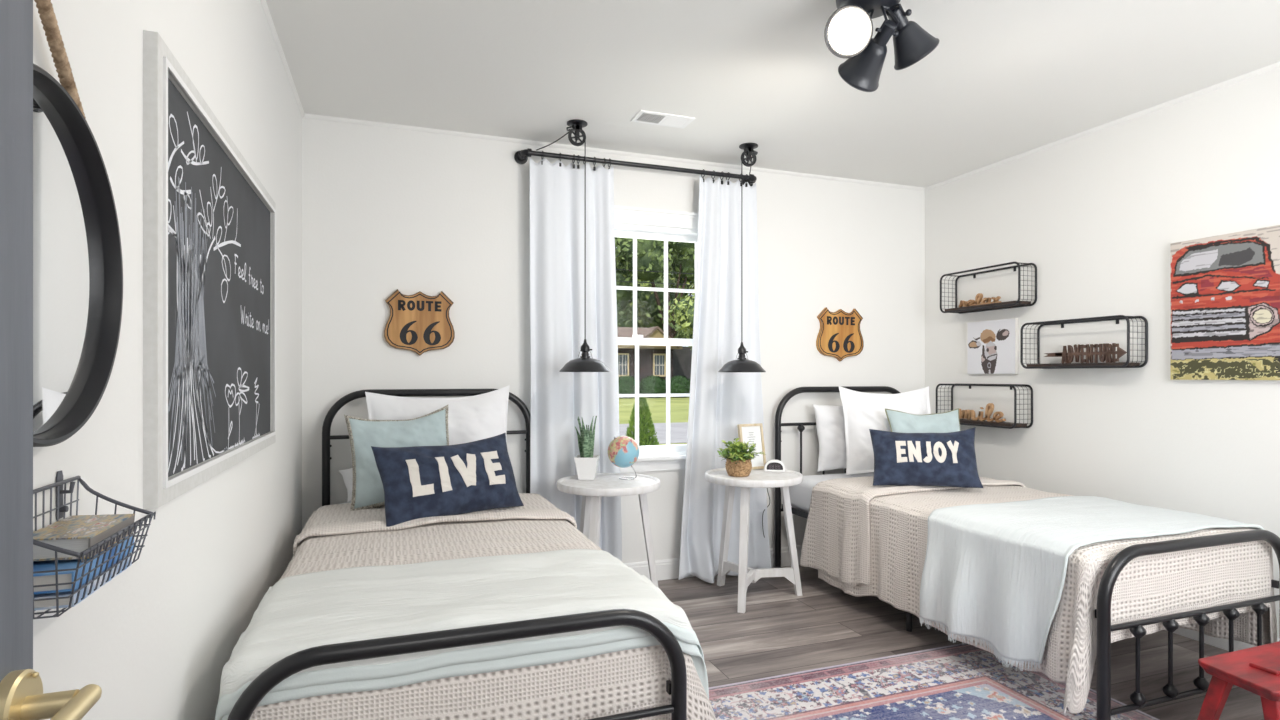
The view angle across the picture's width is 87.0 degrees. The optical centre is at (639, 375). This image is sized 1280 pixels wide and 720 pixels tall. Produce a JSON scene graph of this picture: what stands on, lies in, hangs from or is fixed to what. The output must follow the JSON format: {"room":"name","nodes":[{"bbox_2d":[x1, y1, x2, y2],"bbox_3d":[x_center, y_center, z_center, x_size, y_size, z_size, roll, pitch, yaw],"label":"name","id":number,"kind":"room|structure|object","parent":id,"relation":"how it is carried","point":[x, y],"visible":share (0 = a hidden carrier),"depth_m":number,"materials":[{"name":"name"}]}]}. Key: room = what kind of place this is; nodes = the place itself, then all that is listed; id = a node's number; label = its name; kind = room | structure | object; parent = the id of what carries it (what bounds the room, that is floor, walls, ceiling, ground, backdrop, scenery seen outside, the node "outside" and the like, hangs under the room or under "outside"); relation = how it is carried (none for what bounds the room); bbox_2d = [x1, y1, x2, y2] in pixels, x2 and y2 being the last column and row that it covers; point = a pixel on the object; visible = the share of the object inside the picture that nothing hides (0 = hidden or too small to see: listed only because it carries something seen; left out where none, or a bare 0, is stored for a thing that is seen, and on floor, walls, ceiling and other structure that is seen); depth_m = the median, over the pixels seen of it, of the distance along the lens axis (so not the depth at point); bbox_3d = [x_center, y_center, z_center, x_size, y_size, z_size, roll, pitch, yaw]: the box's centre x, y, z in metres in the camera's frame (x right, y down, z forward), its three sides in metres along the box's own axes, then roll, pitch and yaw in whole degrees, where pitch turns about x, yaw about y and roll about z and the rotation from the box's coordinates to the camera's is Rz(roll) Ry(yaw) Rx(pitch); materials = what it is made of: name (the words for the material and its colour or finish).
{"room":"bedroom","nodes":[
{"label":"bedroom","id":0,"kind":"room"},
{"bbox_2d":[33,0,301,719],"bbox_3d":[-0.778,-0.046,0.738,0.120,2.440,5.560,0,0,-20],"label":"wall","id":1,"kind":"structure","parent":0,"point":[157,639],"depth_m":1.33,"materials":[{"name":"white paint"}]},
{"bbox_2d":[33,0,122,446],"bbox_3d":[-0.717,-0.199,0.807,0.043,0.565,0.445,0,0,-20],"label":"round mirror","id":2,"kind":"object","parent":1,"relation":"attached to","point":[78,263],"visible":0.75,"depth_m":0.88,"materials":[{"name":"black mirror"}]},
{"bbox_2d":[33,470,155,618],"bbox_3d":[-0.700,0.197,0.842,0.096,0.141,0.243,0,0,-20],"label":"wall basket","id":3,"kind":"object","parent":1,"relation":"attached to","point":[60,509],"visible":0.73,"depth_m":0.84,"materials":[{"name":"grey metal"}]},
{"bbox_2d":[34,556,131,610],"bbox_3d":[-0.708,0.255,0.838,0.074,0.014,0.180,0,0,-20],"label":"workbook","id":4,"kind":"object","parent":3,"relation":"in","point":[63,603],"visible":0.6,"depth_m":0.77,"materials":[{"name":"white"}]},
{"bbox_2d":[33,535,133,593],"bbox_3d":[-0.710,0.233,0.843,0.074,0.022,0.190,0,0,-20],"label":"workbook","id":5,"kind":"object","parent":4,"relation":"on","point":[63,576],"visible":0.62,"depth_m":0.78,"materials":[{"name":"blue paper"}]},
{"bbox_2d":[33,514,133,560],"bbox_3d":[-0.716,0.204,0.862,0.073,0.028,0.144,0,0,-20],"label":"book","id":6,"kind":"object","parent":5,"relation":"on","point":[77,533],"visible":0.66,"depth_m":0.83,"materials":[{"name":"grey paper"}]},
{"bbox_2d":[143,30,275,508],"bbox_3d":[-1.087,-0.189,1.800,0.026,0.850,1.273,0,0,-20],"label":"chalkboard","id":7,"kind":"object","parent":1,"relation":"attached to","point":[209,222],"visible":1,"depth_m":1.47,"materials":[{"name":"black"}]},
{"bbox_2d":[260,0,303,117],"bbox_3d":[-0.970,-1.256,1.456,0.012,0.020,3.840,0,0,-20],"label":"trim","id":8,"kind":"structure","parent":1,"relation":"attached to","point":[263,2],"depth_m":2.62,"materials":[{"name":"white paint"}]},
{"bbox_2d":[302,116,924,562],"bbox_3d":[0.124,-0.046,3.961,3.781,2.440,0.120,0,0,-20],"label":"wall","id":9,"kind":"structure","parent":0,"point":[385,211],"depth_m":3.58,"materials":[{"name":"white paint"}]},
{"bbox_2d":[384,289,454,355],"bbox_3d":[-1.120,-0.270,3.433,0.341,0.335,0.020,0,0,-20],"label":"route sign","id":10,"kind":"object","parent":9,"relation":"attached to","point":[419,322],"visible":1,"depth_m":3.42,"materials":[{"name":"brown wood"}]},
{"bbox_2d":[304,113,924,190],"bbox_3d":[0.147,-1.256,3.899,3.757,0.020,0.012,0,0,-20],"label":"trim","id":11,"kind":"structure","parent":9,"relation":"attached to","point":[308,116],"depth_m":3.74,"materials":[{"name":"white paint"}]},
{"bbox_2d":[514,148,756,185],"bbox_3d":[0.026,-1.171,3.800,1.444,0.072,0.116,0,0,-20],"label":"curtain rod","id":12,"kind":"object","parent":9,"relation":"attached to","point":[521,157],"visible":0.94,"depth_m":3.72,"materials":[{"name":"black metal"}]},
{"bbox_3d":[0.594,-1.152,3.967,0.011,0.074,0.047,0,0,-20],"label":"curtain ring","id":13,"kind":"object","parent":12,"relation":"hanging from","visible":0},
{"bbox_2d":[678,176,771,582],"bbox_3d":[0.496,0.007,3.893,0.583,2.310,0.154,0,0,-20],"label":"curtain","id":14,"kind":"object","parent":13,"relation":"hanging from","point":[719,402],"visible":0.91,"depth_m":3.92,"materials":[{"name":"white fabric"}]},
{"bbox_3d":[-0.426,-1.152,3.596,0.011,0.074,0.047,0,0,-20],"label":"curtain ring","id":15,"kind":"object","parent":12,"relation":"hanging from","visible":0},
{"bbox_2d":[529,158,621,560],"bbox_3d":[-0.338,0.007,3.632,0.514,2.310,0.075,0,0,-20],"label":"curtain","id":16,"kind":"object","parent":15,"relation":"hanging from","point":[557,193],"visible":0.73,"depth_m":3.63,"materials":[{"name":"white fabric"}]},
{"bbox_2d":[614,205,697,472],"bbox_3d":[-0.010,-0.204,3.886,1.070,1.497,0.170,0,0,-20],"label":"window","id":17,"kind":"structure","parent":9,"relation":"in","point":[636,223],"depth_m":3.92,"materials":[{"name":"white paint"}]},
{"bbox_2d":[623,546,801,580],"bbox_3d":[0.147,1.117,3.897,3.749,0.114,0.016,0,0,-20],"label":"baseboard","id":18,"kind":"structure","parent":9,"relation":"attached to","point":[666,569],"depth_m":3.90,"materials":[{"name":"white paint"}]},
{"bbox_2d":[816,307,863,360],"bbox_3d":[1.276,-0.264,4.305,0.346,0.340,0.020,0,0,-20],"label":"route sign","id":19,"kind":"object","parent":9,"relation":"attached to","point":[839,337],"visible":1,"depth_m":4.29,"materials":[{"name":"brown wood"}]},
{"bbox_2d":[266,0,1279,187],"bbox_3d":[1.054,-1.316,1.405,4.021,0.100,5.560,0,0,-20],"label":"ceiling","id":20,"kind":"structure","parent":0,"point":[1003,79],"depth_m":2.81,"materials":[{"name":"white paint"}]},
{"bbox_2d":[566,119,587,145],"bbox_3d":[-0.316,-1.210,3.381,0.106,0.112,0.104,0,0,-20],"label":"pulley","id":21,"kind":"object","parent":20,"relation":"attached to","point":[576,125],"visible":1,"depth_m":3.37,"materials":[{"name":"black metal"}]},
{"bbox_2d":[536,131,610,371],"bbox_3d":[-0.320,-0.631,3.454,0.259,1.222,0.407,0,0,-37],"label":"pendant lamp","id":22,"kind":"object","parent":21,"relation":"hanging from","point":[584,363],"visible":1,"depth_m":3.34,"materials":[{"name":"black metal"}]},
{"bbox_2d":[581,339,591,355],"bbox_3d":[-0.270,-0.142,3.398,0.059,0.090,0.046,0,0,-20],"label":"socket","id":23,"kind":"object","parent":22,"relation":"attached to","point":[585,348],"depth_m":3.38,"materials":[{"name":"black metal"}]},
{"bbox_2d":[631,110,694,128],"bbox_3d":[0.112,-1.262,3.324,0.285,0.009,0.140,0,0,-20],"label":"ceiling vent","id":24,"kind":"object","parent":20,"relation":"in","point":[643,116],"visible":1,"depth_m":3.31,"materials":[{"name":"white metal"}]},
{"bbox_2d":[739,143,757,166],"bbox_3d":[0.599,-1.210,3.714,0.106,0.112,0.104,0,0,-20],"label":"pulley","id":25,"kind":"object","parent":20,"relation":"attached to","point":[748,148],"visible":1,"depth_m":3.70,"materials":[{"name":"black metal"}]},
{"bbox_2d":[718,153,765,371],"bbox_3d":[0.549,-0.631,3.763,0.259,1.222,0.388,0,0,-9],"label":"pendant lamp","id":26,"kind":"object","parent":25,"relation":"hanging from","point":[741,364],"visible":1,"depth_m":3.65,"materials":[{"name":"black metal"}]},
{"bbox_2d":[738,342,747,357],"bbox_3d":[0.565,-0.142,3.701,0.059,0.090,0.046,0,0,-20],"label":"socket","id":27,"kind":"object","parent":26,"relation":"attached to","point":[742,351],"depth_m":3.68,"materials":[{"name":"black metal"}]},
{"bbox_2d":[824,0,939,91],"bbox_3d":[0.784,-1.117,2.248,0.395,0.297,0.272,0,0,-20],"label":"ceiling spotlight","id":28,"kind":"object","parent":20,"relation":"attached to","point":[848,33],"visible":1,"depth_m":2.20,"materials":[{"name":"grey metal"}]},
{"bbox_2d":[658,565,1263,719],"bbox_3d":[1.054,1.224,1.405,4.021,0.100,5.560,0,0,-20],"label":"floor","id":29,"kind":"structure","parent":0,"point":[780,631],"depth_m":3.00,"materials":[{"name":"grey wood"}]},
{"bbox_2d":[227,389,686,719],"bbox_3d":[-0.705,0.620,2.468,1.027,1.108,2.047,0,0,-20],"label":"frame","id":30,"kind":"object","parent":29,"relation":"on","point":[272,676],"visible":0.44,"depth_m":1.58,"materials":[{"name":"black metal"}]},
{"bbox_3d":[-0.715,0.697,2.496,0.908,0.194,1.870,0,0,-20],"label":"mattress","id":31,"kind":"object","parent":30,"relation":"on","visible":0},
{"bbox_2d":[339,468,352,502],"bbox_3d":[-1.254,0.510,3.256,0.338,0.146,0.161,0,0,-39],"label":"bed pillow","id":32,"kind":"object","parent":31,"relation":"on","point":[347,474],"visible":0.14,"depth_m":3.17,"materials":[{"name":"white fabric"}]},
{"bbox_2d":[365,385,509,444],"bbox_3d":[-0.958,0.310,3.247,0.680,0.529,0.212,0,0,-20],"label":"bed pillow","id":33,"kind":"object","parent":31,"relation":"on","point":[482,416],"visible":0.31,"depth_m":3.25,"materials":[{"name":"white fabric"}]},
{"bbox_2d":[249,493,715,719],"bbox_3d":[-0.612,0.829,2.381,1.241,0.565,1.712,0,0,-20],"label":"coverlet","id":34,"kind":"object","parent":31,"relation":"on","point":[334,537],"visible":0.41,"depth_m":1.71,"materials":[{"name":"beige fabric"}]},
{"bbox_2d":[344,405,448,510],"bbox_3d":[-1.054,0.356,2.995,0.464,0.444,0.209,0,0,-28],"label":"cushion","id":35,"kind":"object","parent":34,"relation":"on","point":[431,429],"visible":0.57,"depth_m":2.95,"materials":[{"name":"teal fabric"}]},
{"bbox_2d":[371,432,523,526],"bbox_3d":[-0.774,0.413,2.778,0.612,0.318,0.203,0,0,-42],"label":"lumbar cushion","id":36,"kind":"object","parent":34,"relation":"on","point":[418,482],"visible":0.99,"depth_m":2.69,"materials":[{"name":"blue fabric"}]},
{"bbox_2d":[215,549,708,719],"bbox_3d":[-0.444,0.754,1.840,1.152,0.393,0.602,0,0,-20],"label":"throw","id":37,"kind":"object","parent":34,"relation":"on","point":[300,612],"visible":0.87,"depth_m":1.66,"materials":[{"name":"white fabric"}]},
{"bbox_2d":[557,473,659,586],"bbox_3d":[-0.151,0.845,3.350,0.520,0.658,0.512,0,0,-20],"label":"round side table","id":38,"kind":"object","parent":29,"relation":"on","point":[604,484],"visible":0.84,"depth_m":3.33,"materials":[{"name":"paint"}]},
{"bbox_2d":[574,416,598,479],"bbox_3d":[-0.274,0.364,3.442,0.124,0.319,0.122,0,0,2],"label":"snake plant","id":39,"kind":"object","parent":38,"relation":"on","point":[586,463],"visible":1,"depth_m":3.42,"materials":[{"name":"green plant"}]},
{"bbox_2d":[608,436,638,479],"bbox_3d":[-0.085,0.415,3.449,0.162,0.218,0.162,0,0,-20],"label":"desk globe","id":40,"kind":"object","parent":38,"relation":"on","point":[623,451],"visible":1,"depth_m":3.39,"materials":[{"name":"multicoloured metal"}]},
{"bbox_2d":[705,468,802,612],"bbox_3d":[0.605,0.845,3.590,0.517,0.658,0.513,0,0,-20],"label":"round side table","id":41,"kind":"object","parent":29,"relation":"on","point":[758,478],"visible":0.88,"depth_m":3.59,"materials":[{"name":"paint"}]},
{"bbox_2d":[717,438,765,476],"bbox_3d":[0.522,0.424,3.534,0.213,0.203,0.224,0,0,42],"label":"plant","id":42,"kind":"object","parent":41,"relation":"on","point":[738,461],"visible":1,"depth_m":3.51,"materials":[{"name":"green plant"}]},
{"bbox_2d":[725,459,751,476],"bbox_3d":[0.520,0.480,3.557,0.140,0.091,0.140,0,0,-20],"label":"woven basket","id":43,"kind":"object","parent":42,"relation":"attached to","point":[738,467],"depth_m":3.50,"materials":[{"name":"brown wicker"}]},
{"bbox_2d":[737,423,765,469],"bbox_3d":[0.631,0.397,3.800,0.162,0.255,0.058,0,0,-28],"label":"framed print","id":44,"kind":"object","parent":41,"relation":"on","point":[753,433],"visible":0.58,"depth_m":3.81,"materials":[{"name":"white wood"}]},
{"bbox_2d":[762,459,784,537],"bbox_3d":[0.758,0.807,3.874,0.115,0.695,0.371,0,0,6],"label":"alarm clock","id":45,"kind":"object","parent":41,"relation":"on","point":[774,465],"visible":0.81,"depth_m":3.69,"materials":[{"name":"white plastic"}]},
{"bbox_2d":[764,459,784,471],"bbox_3d":[0.740,0.492,3.712,0.114,0.065,0.038,0,0,8],"label":"clock","id":46,"kind":"object","parent":45,"relation":"attached to","point":[774,465],"depth_m":3.69,"materials":[{"name":"grey plastic"}]},
{"bbox_2d":[709,643,1158,719],"bbox_3d":[0.931,1.169,1.741,1.940,0.008,1.935,0,0,-20],"label":"area rug","id":47,"kind":"object","parent":29,"relation":"on","point":[963,681],"visible":0.79,"depth_m":2.47,"materials":[{"name":"multicoloured fabric"}]},
{"bbox_2d":[1197,641,1279,719],"bbox_3d":[1.998,1.019,2.053,0.611,0.310,0.262,0,0,-20],"label":"stool","id":48,"kind":"object","parent":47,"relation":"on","point":[1256,670],"visible":1,"depth_m":2.03,"materials":[{"name":"red paint"}]},
{"bbox_2d":[774,386,1279,719],"bbox_3d":[1.639,0.620,3.321,1.027,1.108,2.047,0,0,-20],"label":"frame","id":49,"kind":"object","parent":29,"relation":"on","point":[1116,565],"visible":0.51,"depth_m":2.33,"materials":[{"name":"black metal"}]},
{"bbox_2d":[789,472,873,512],"bbox_3d":[1.629,0.697,3.349,0.908,0.194,1.870,0,0,-20],"label":"mattress","id":50,"kind":"object","parent":49,"relation":"on","point":[800,494],"visible":0.06,"depth_m":3.95,"materials":[{"name":"white fabric"}]},
{"bbox_2d":[812,404,846,471],"bbox_3d":[1.369,0.377,4.221,0.641,0.406,0.159,0,0,-18],"label":"bed pillow","id":51,"kind":"object","parent":50,"relation":"on","point":[830,422],"visible":0.41,"depth_m":4.11,"materials":[{"name":"white fabric"}]},
{"bbox_2d":[839,386,930,474],"bbox_3d":[1.468,0.318,3.982,0.564,0.516,0.205,0,0,2],"label":"bed pillow","id":52,"kind":"object","parent":50,"relation":"on","point":[863,411],"visible":0.59,"depth_m":3.97,"materials":[{"name":"white fabric"}]},
{"bbox_2d":[800,476,1276,713],"bbox_3d":[1.688,0.830,3.166,1.197,0.570,1.682,0,0,-20],"label":"coverlet","id":53,"kind":"object","parent":50,"relation":"on","point":[862,538],"visible":0.48,"depth_m":2.58,"materials":[{"name":"beige fabric"}]},
{"bbox_2d":[885,408,960,432],"bbox_3d":[1.592,0.381,3.737,0.410,0.398,0.199,0,0,3],"label":"cushion","id":54,"kind":"object","parent":53,"relation":"on","point":[901,422],"visible":0.4,"depth_m":3.75,"materials":[{"name":"teal fabric"}]},
{"bbox_2d":[869,427,982,487],"bbox_3d":[1.457,0.411,3.462,0.522,0.298,0.200,0,0,11],"label":"lumbar cushion","id":55,"kind":"object","parent":53,"relation":"on","point":[900,459],"visible":1,"depth_m":3.41,"materials":[{"name":"blue fabric"}]},
{"bbox_2d":[919,496,1263,670],"bbox_3d":[1.828,0.814,2.758,1.180,0.514,0.700,0,0,-20],"label":"throw","id":56,"kind":"object","parent":53,"relation":"on","point":[993,573],"visible":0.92,"depth_m":2.61,"materials":[{"name":"white fabric"}]},
{"bbox_2d":[925,68,1279,637],"bbox_3d":[2.887,-0.046,2.072,0.120,2.440,5.560,0,0,-20],"label":"wall","id":57,"kind":"structure","parent":0,"point":[1098,215],"depth_m":3.34,"materials":[{"name":"white paint"}]},
{"bbox_2d":[936,383,1032,428],"bbox_3d":[2.038,0.171,4.028,0.137,0.247,0.588,0,0,-20],"label":"wire wall shelf","id":58,"kind":"object","parent":57,"relation":"attached to","point":[1008,425],"visible":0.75,"depth_m":3.88,"materials":[{"name":"grey metal"}]},
{"bbox_2d":[959,403,1005,421],"bbox_3d":[2.034,0.214,4.059,0.020,0.108,0.373,0,0,-20],"label":"wooden word","id":59,"kind":"object","parent":58,"relation":"on","point":[963,414],"visible":0.91,"depth_m":4.00,"materials":[{"name":"brown wood"}]},
{"bbox_2d":[940,262,1036,313],"bbox_3d":[2.048,-0.513,4.001,0.137,0.242,0.579,0,0,-20],"label":"wire wall shelf","id":60,"kind":"object","parent":57,"relation":"attached to","point":[1010,304],"visible":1,"depth_m":3.93,"materials":[{"name":"grey metal"}]},
{"bbox_2d":[958,293,1000,306],"bbox_3d":[2.040,-0.458,4.058,0.020,0.077,0.303,0,0,-20],"label":"wooden word","id":61,"kind":"object","parent":60,"relation":"in","point":[979,296],"visible":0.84,"depth_m":4.05,"materials":[{"name":"brown wood"}]},
{"bbox_2d":[967,318,1017,373],"bbox_3d":[2.098,-0.172,4.025,0.023,0.317,0.343,0,0,-20],"label":"canvas painting","id":62,"kind":"object","parent":57,"relation":"attached to","point":[992,346],"visible":1,"depth_m":4.00,"materials":[{"name":"fabric"}]},
{"bbox_2d":[1020,315,1147,368],"bbox_3d":[2.248,-0.164,3.451,0.137,0.249,0.583,0,0,-20],"label":"wire wall shelf","id":63,"kind":"object","parent":57,"relation":"attached to","point":[1134,364],"visible":1,"depth_m":3.37,"materials":[{"name":"grey metal"}]},
{"bbox_2d":[1044,343,1126,362],"bbox_3d":[2.258,-0.113,3.442,0.015,0.100,0.435,0,0,-20],"label":"wooden word","id":64,"kind":"object","parent":63,"relation":"on","point":[1108,349],"visible":0.99,"depth_m":3.40,"materials":[{"name":"brown wood"}]},
{"bbox_2d":[924,62,1279,190],"bbox_3d":[2.572,-1.256,2.745,0.012,0.020,3.840,0,0,-20],"label":"trim","id":65,"kind":"structure","parent":57,"relation":"attached to","point":[1271,67],"depth_m":3.30,"materials":[{"name":"white paint"}]},
{"bbox_2d":[1163,627,1279,650],"bbox_3d":[2.570,1.117,2.745,0.016,0.114,3.840,0,0,-20],"label":"baseboard","id":66,"kind":"structure","parent":57,"relation":"attached to","point":[1222,643],"depth_m":2.93,"materials":[{"name":"white paint"}]},
{"bbox_2d":[1170,225,1279,379],"bbox_3d":[2.590,-0.294,2.666,0.028,0.622,0.899,0,0,-20],"label":"canvas painting","id":67,"kind":"object","parent":57,"relation":"attached to","point":[1225,289],"visible":1,"depth_m":2.87,"materials":[{"name":"fabric"}]},
{"bbox_3d":[1.479,-0.046,0.240,3.781,2.440,0.120,0,0,-20],"label":"wall","id":68,"kind":"structure","parent":0,"visible":0},
{"bbox_2d":[0,0,101,719],"bbox_3d":[-0.298,0.143,0.108,0.086,2.038,0.834,0,0,-20],"label":"door","id":69,"kind":"structure","parent":68,"relation":"in","point":[22,697],"depth_m":0.47,"materials":[{"name":"grey wood"}]},
{"label":"outside","id":70,"kind":"structure","parent":0,"visible":0},
{"bbox_2d":[619,397,689,444],"bbox_3d":[-7.074,1.574,63.293,150.000,0.200,116.210,0,0,-20],"label":"lawn","id":71,"kind":"structure","parent":70,"point":[679,407],"depth_m":29.70,"materials":[{"name":"green plant"}]},
{"bbox_2d":[619,375,641,397],"bbox_3d":[-0.879,0.782,44.792,2.101,1.705,1.819,0,0,-20],"label":"bush","id":72,"kind":"object","parent":71,"relation":"on","point":[626,383],"visible":0.5,"depth_m":44.19,"materials":[{"name":"green plant"}]},
{"bbox_2d":[616,269,649,327],"bbox_3d":[-5.492,-7.523,61.420,15.295,18.012,11.888,0,0,-20],"label":"broadleaf tree","id":73,"kind":"object","parent":71,"relation":"on","point":[623,296],"visible":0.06,"depth_m":63.74,"materials":[{"name":"green plant"}]},
{"bbox_2d":[615,238,653,327],"bbox_3d":[-4.964,-9.996,75.144,15.046,22.954,15.420,0,0,-20],"label":"broadleaf tree","id":74,"kind":"object","parent":71,"relation":"on","point":[643,325],"visible":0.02,"depth_m":73.04,"materials":[{"name":"green plant"}]},
{"bbox_2d":[626,397,658,445],"bbox_3d":[0.021,0.882,11.179,0.739,1.184,0.748,0,0,-20],"label":"conical shrub","id":75,"kind":"object","parent":71,"relation":"on","point":[646,438],"visible":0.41,"depth_m":11.08,"materials":[{"name":"green plant"}]},
{"bbox_2d":[639,375,665,397],"bbox_3d":[0.906,0.782,45.442,2.101,1.705,1.819,0,0,-20],"label":"bush","id":76,"kind":"object","parent":71,"relation":"on","point":[654,384],"visible":0.84,"depth_m":44.89,"materials":[{"name":"green plant"}]},
{"bbox_2d":[615,243,692,329],"bbox_3d":[2.435,-9.039,74.010,15.875,21.041,13.430,0,0,8],"label":"broadleaf tree","id":77,"kind":"object","parent":71,"relation":"on","point":[673,284],"visible":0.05,"depth_m":69.69,"materials":[{"name":"green plant"}]},
{"bbox_2d":[617,326,691,393],"bbox_3d":[-2.253,-1.116,50.633,23.600,5.180,10.700,0,0,-20],"label":"house","id":78,"kind":"structure","parent":71,"relation":"on","point":[652,358],"depth_m":47.11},
{"bbox_2d":[615,237,694,338],"bbox_3d":[3.242,-7.294,63.574,12.632,17.555,12.003,0,0,13],"label":"broadleaf tree","id":79,"kind":"object","parent":71,"relation":"on","point":[650,253],"visible":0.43,"depth_m":61.61,"materials":[{"name":"green plant"}]},
{"bbox_2d":[670,376,690,397],"bbox_3d":[2.692,0.782,46.092,2.101,1.705,1.819,0,0,-20],"label":"bush","id":80,"kind":"object","parent":71,"relation":"on","point":[680,384],"visible":0.56,"depth_m":45.49,"materials":[{"name":"green plant"}]},
{"bbox_2d":[668,282,694,349],"bbox_3d":[4.652,-3.174,44.659,6.239,9.329,5.889,0,0,-20],"label":"broadleaf tree","id":81,"kind":"object","parent":71,"relation":"on","point":[683,311],"visible":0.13,"depth_m":43.77,"materials":[{"name":"green plant"}]},
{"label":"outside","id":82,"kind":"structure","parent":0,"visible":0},
{"bbox_2d":[616,269,692,273],"bbox_3d":[3.538,-4.006,26.828,55.000,0.088,0.032,0,0,-20],"label":"power line","id":83,"kind":"object","parent":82,"point":[616,269],"visible":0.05,"depth_m":25.72,"materials":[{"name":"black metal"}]},
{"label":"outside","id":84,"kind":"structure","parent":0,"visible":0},
{"bbox_2d":[619,281,691,284],"bbox_3d":[3.538,-3.576,26.828,55.000,0.088,0.032,0,0,-20],"label":"power line","id":85,"kind":"object","parent":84,"point":[619,281],"visible":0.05,"depth_m":25.70,"materials":[{"name":"black metal"}]},
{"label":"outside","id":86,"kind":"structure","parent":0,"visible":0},
{"bbox_2d":[619,422,687,443],"bbox_3d":[8.435,1.516,20.682,150.000,0.115,5.900,0,0,-20],"label":"driveway","id":87,"kind":"structure","parent":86,"point":[678,431],"depth_m":17.75,"materials":[{"name":"concrete"}]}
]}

